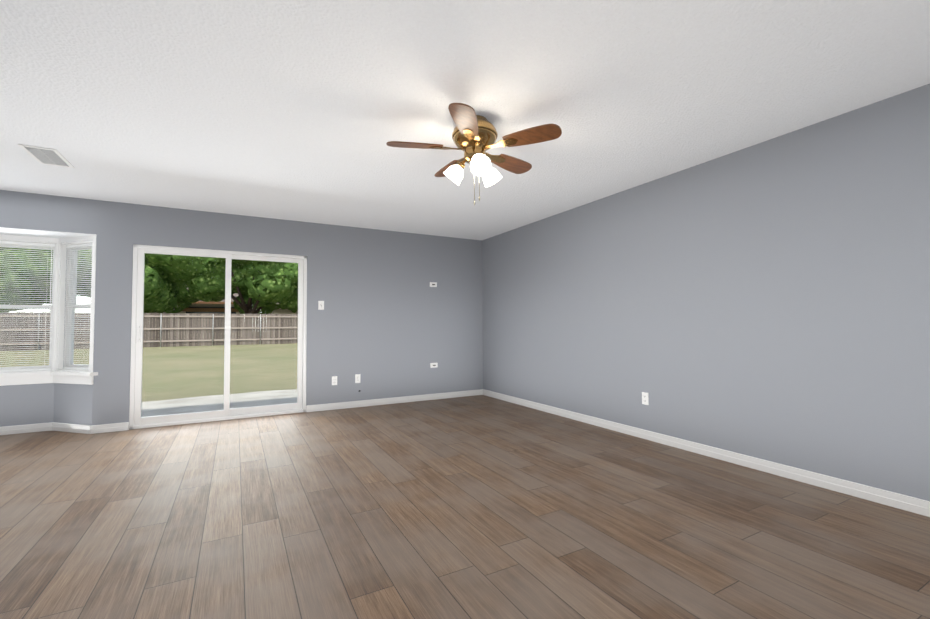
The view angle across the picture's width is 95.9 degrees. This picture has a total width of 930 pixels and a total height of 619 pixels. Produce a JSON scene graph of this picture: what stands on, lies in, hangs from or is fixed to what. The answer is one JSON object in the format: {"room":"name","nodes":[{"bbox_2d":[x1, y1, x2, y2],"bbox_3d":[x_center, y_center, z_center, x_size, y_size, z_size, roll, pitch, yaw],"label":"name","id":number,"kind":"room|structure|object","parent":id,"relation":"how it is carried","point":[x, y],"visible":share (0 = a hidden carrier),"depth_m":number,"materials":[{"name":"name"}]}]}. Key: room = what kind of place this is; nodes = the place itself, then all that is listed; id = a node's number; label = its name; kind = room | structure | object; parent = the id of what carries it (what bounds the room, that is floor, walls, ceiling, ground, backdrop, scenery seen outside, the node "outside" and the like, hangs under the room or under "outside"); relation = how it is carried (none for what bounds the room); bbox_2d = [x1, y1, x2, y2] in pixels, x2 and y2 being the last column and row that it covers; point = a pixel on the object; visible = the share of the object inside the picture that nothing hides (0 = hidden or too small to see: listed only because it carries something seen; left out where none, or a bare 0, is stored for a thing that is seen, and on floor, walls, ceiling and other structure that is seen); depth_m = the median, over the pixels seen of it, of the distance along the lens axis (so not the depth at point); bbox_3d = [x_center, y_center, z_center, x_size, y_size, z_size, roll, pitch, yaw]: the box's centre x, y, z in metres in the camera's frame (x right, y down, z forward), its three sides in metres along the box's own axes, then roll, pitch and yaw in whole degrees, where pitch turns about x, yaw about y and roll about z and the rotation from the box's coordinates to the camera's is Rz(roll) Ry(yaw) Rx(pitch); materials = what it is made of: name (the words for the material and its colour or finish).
{"room":"empty living room","nodes":[
{"label":"empty living room","id":0,"kind":"room"},
{"bbox_2d":[0,227,95,237],"bbox_3d":[-4.907,-1.122,4.201,2.020,0.669,0.588,1,-2,-29],"label":"ceiling soffit","id":1,"kind":"structure","parent":0,"point":[29,232],"depth_m":4.34,"materials":[{"name":"white paint"}]},
{"bbox_2d":[0,234,96,426],"bbox_3d":[-4.888,0.145,4.135,2.222,2.275,0.550,1,-2,-29],"label":"wall","id":2,"kind":"structure","parent":0,"point":[25,404],"depth_m":4.42,"materials":[{"name":"grey paint"}]},
{"bbox_2d":[0,239,55,372],"bbox_3d":[-4.988,-0.035,4.322,1.180,1.390,0.138,1,-2,-29],"label":"window","id":3,"kind":"structure","parent":2,"relation":"in","point":[27,245],"depth_m":4.50,"materials":[{"name":"white plastic"}]},
{"bbox_2d":[0,234,97,385],"bbox_3d":[-4.857,-0.008,4.082,2.106,1.566,0.529,1,-2,-29],"label":"trim","id":4,"kind":"structure","parent":2,"relation":"attached to","point":[54,375],"depth_m":4.43,"materials":[{"name":"white"}]},
{"bbox_2d":[57,240,92,371],"bbox_3d":[-4.135,-0.033,4.537,0.505,1.390,0.138,-1,-2,16],"label":"window","id":5,"kind":"structure","parent":2,"relation":"in","point":[68,282],"depth_m":4.56,"materials":[{"name":"white plastic"}]},
{"bbox_2d":[0,389,929,516],"bbox_3d":[-0.988,1.109,1.392,7.240,0.085,8.750,1,-2,-29],"label":"baseboard","id":6,"kind":"structure","parent":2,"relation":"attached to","point":[898,500],"depth_m":3.88,"materials":[{"name":"white wood"}]},
{"bbox_2d":[0,395,929,618],"bbox_3d":[-0.994,1.212,1.401,7.520,0.120,9.060,1,-2,-29],"label":"floor","id":7,"kind":"structure","parent":0,"point":[478,507],"depth_m":2.27,"materials":[{"name":"brown wood"}]},
{"bbox_2d":[0,84,929,500],"bbox_3d":[-0.898,-0.075,1.256,7.520,2.440,8.620,1,-2,-29],"label":"wall","id":8,"kind":"structure","parent":0,"point":[768,300],"depth_m":3.73,"materials":[{"name":"grey paint"}]},
{"bbox_2d":[129,244,306,429],"bbox_3d":[-2.837,0.299,4.993,1.791,2.000,0.151,1,-2,-29],"label":"door frame","id":9,"kind":"structure","parent":8,"relation":"attached to","point":[137,420],"depth_m":4.94,"materials":[{"name":"white plastic"}]},
{"bbox_2d":[318,301,323,309],"bbox_3d":[-1.873,-0.055,5.470,0.070,0.115,0.018,1,-2,-29],"label":"light switch","id":10,"kind":"object","parent":8,"relation":"attached to","point":[320,305],"visible":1,"depth_m":5.47,"materials":[{"name":"white plastic"}]},
{"bbox_2d":[332,376,336,384],"bbox_3d":[-1.715,0.936,5.519,0.070,0.115,0.010,1,-2,-29],"label":"electrical outlet plate","id":11,"kind":"object","parent":8,"relation":"attached to","point":[334,380],"visible":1,"depth_m":5.51,"materials":[{"name":"white plastic"}]},
{"bbox_2d":[355,374,359,382],"bbox_3d":[-1.447,0.933,5.666,0.070,0.115,0.010,1,-2,-29],"label":"electrical outlet plate","id":12,"kind":"object","parent":8,"relation":"attached to","point":[357,378],"visible":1,"depth_m":5.66,"materials":[{"name":"white plastic"}]},
{"bbox_2d":[430,282,436,286],"bbox_3d":[-0.471,-0.371,6.251,0.115,0.070,0.016,1,-2,-29],"label":"outlet","id":13,"kind":"object","parent":8,"relation":"attached to","point":[433,284],"visible":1,"depth_m":6.25,"materials":[{"name":"white plastic"}]},
{"bbox_2d":[430,363,437,367],"bbox_3d":[-0.457,0.825,6.209,0.115,0.070,0.016,1,-2,-29],"label":"outlet","id":14,"kind":"object","parent":8,"relation":"attached to","point":[433,365],"visible":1,"depth_m":6.20,"materials":[{"name":"white plastic"}]},
{"bbox_2d":[642,392,648,404],"bbox_3d":[1.715,0.847,3.994,0.010,0.115,0.070,1,-2,-29],"label":"electrical outlet plate","id":15,"kind":"object","parent":8,"relation":"attached to","point":[645,398],"visible":1,"depth_m":3.99,"materials":[{"name":"white plastic"}]},
{"bbox_2d":[0,0,929,239],"bbox_3d":[-0.907,-1.354,1.304,7.520,0.120,8.620,1,-2,-29],"label":"ceiling","id":16,"kind":"structure","parent":0,"point":[301,110],"depth_m":2.43,"materials":[{"name":"white paint"}]},
{"bbox_2d":[18,144,73,167],"bbox_3d":[-3.273,-1.197,3.294,0.210,0.014,0.410,1,-2,-29],"label":"ceiling vent","id":17,"kind":"object","parent":16,"relation":"in","point":[66,162],"visible":0.96,"depth_m":3.27,"materials":[{"name":"white metal"}]},
{"bbox_2d":[386,103,561,204],"bbox_3d":[0.050,-0.960,2.807,1.102,0.570,1.066,1,-2,-29],"label":"ceiling fan","id":18,"kind":"object","parent":16,"relation":"hanging from","point":[474,136],"visible":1,"depth_m":2.67,"materials":[{"name":"brown wood"}]},
{"label":"outside","id":19,"kind":"structure","parent":0,"visible":0},
{"bbox_2d":[0,333,297,401],"bbox_3d":[-18.615,2.346,32.948,90.000,0.437,64.120,1,-2,-29],"label":"lawn","id":20,"kind":"structure","parent":19,"point":[245,373],"depth_m":11.84,"materials":[{"name":"green plant"}]},
{"bbox_2d":[0,312,297,350],"bbox_3d":[-12.783,1.153,24.465,34.071,1.842,0.112,1,-2,-29],"label":"fence","id":21,"kind":"object","parent":20,"relation":"on","point":[190,330],"depth_m":23.04,"materials":[{"name":"brown wood"}]},
{"bbox_2d":[0,247,297,321],"bbox_3d":[-20.426,-3.859,42.197,41.088,13.391,35.355,1,-2,-29],"label":"trees","id":22,"kind":"object","parent":20,"relation":"on","point":[212,290],"depth_m":27.07,"materials":[{"name":"green plant"}]},
{"bbox_2d":[145,287,241,339],"bbox_3d":[-23.815,-0.082,37.099,8.500,5.480,9.030,1,-2,-29],"label":"neighbouring house","id":23,"kind":"structure","parent":20,"relation":"on","point":[215,307],"depth_m":34.05,"materials":[{"name":"beige"}]},
{"bbox_2d":[271,303,297,335],"bbox_3d":[-14.554,0.233,43.293,11.000,5.180,9.030,1,-2,-29],"label":"neighbouring house","id":24,"kind":"structure","parent":20,"relation":"on","point":[281,311],"depth_m":37.82,"materials":[{"name":"beige"}]},
{"bbox_2d":[141,389,296,416],"bbox_3d":[-3.625,1.460,5.958,8.800,0.165,2.351,1,-2,-29],"label":"patio slab","id":25,"kind":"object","parent":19,"point":[201,403],"depth_m":6.27,"materials":[{"name":"concrete"}]}
]}

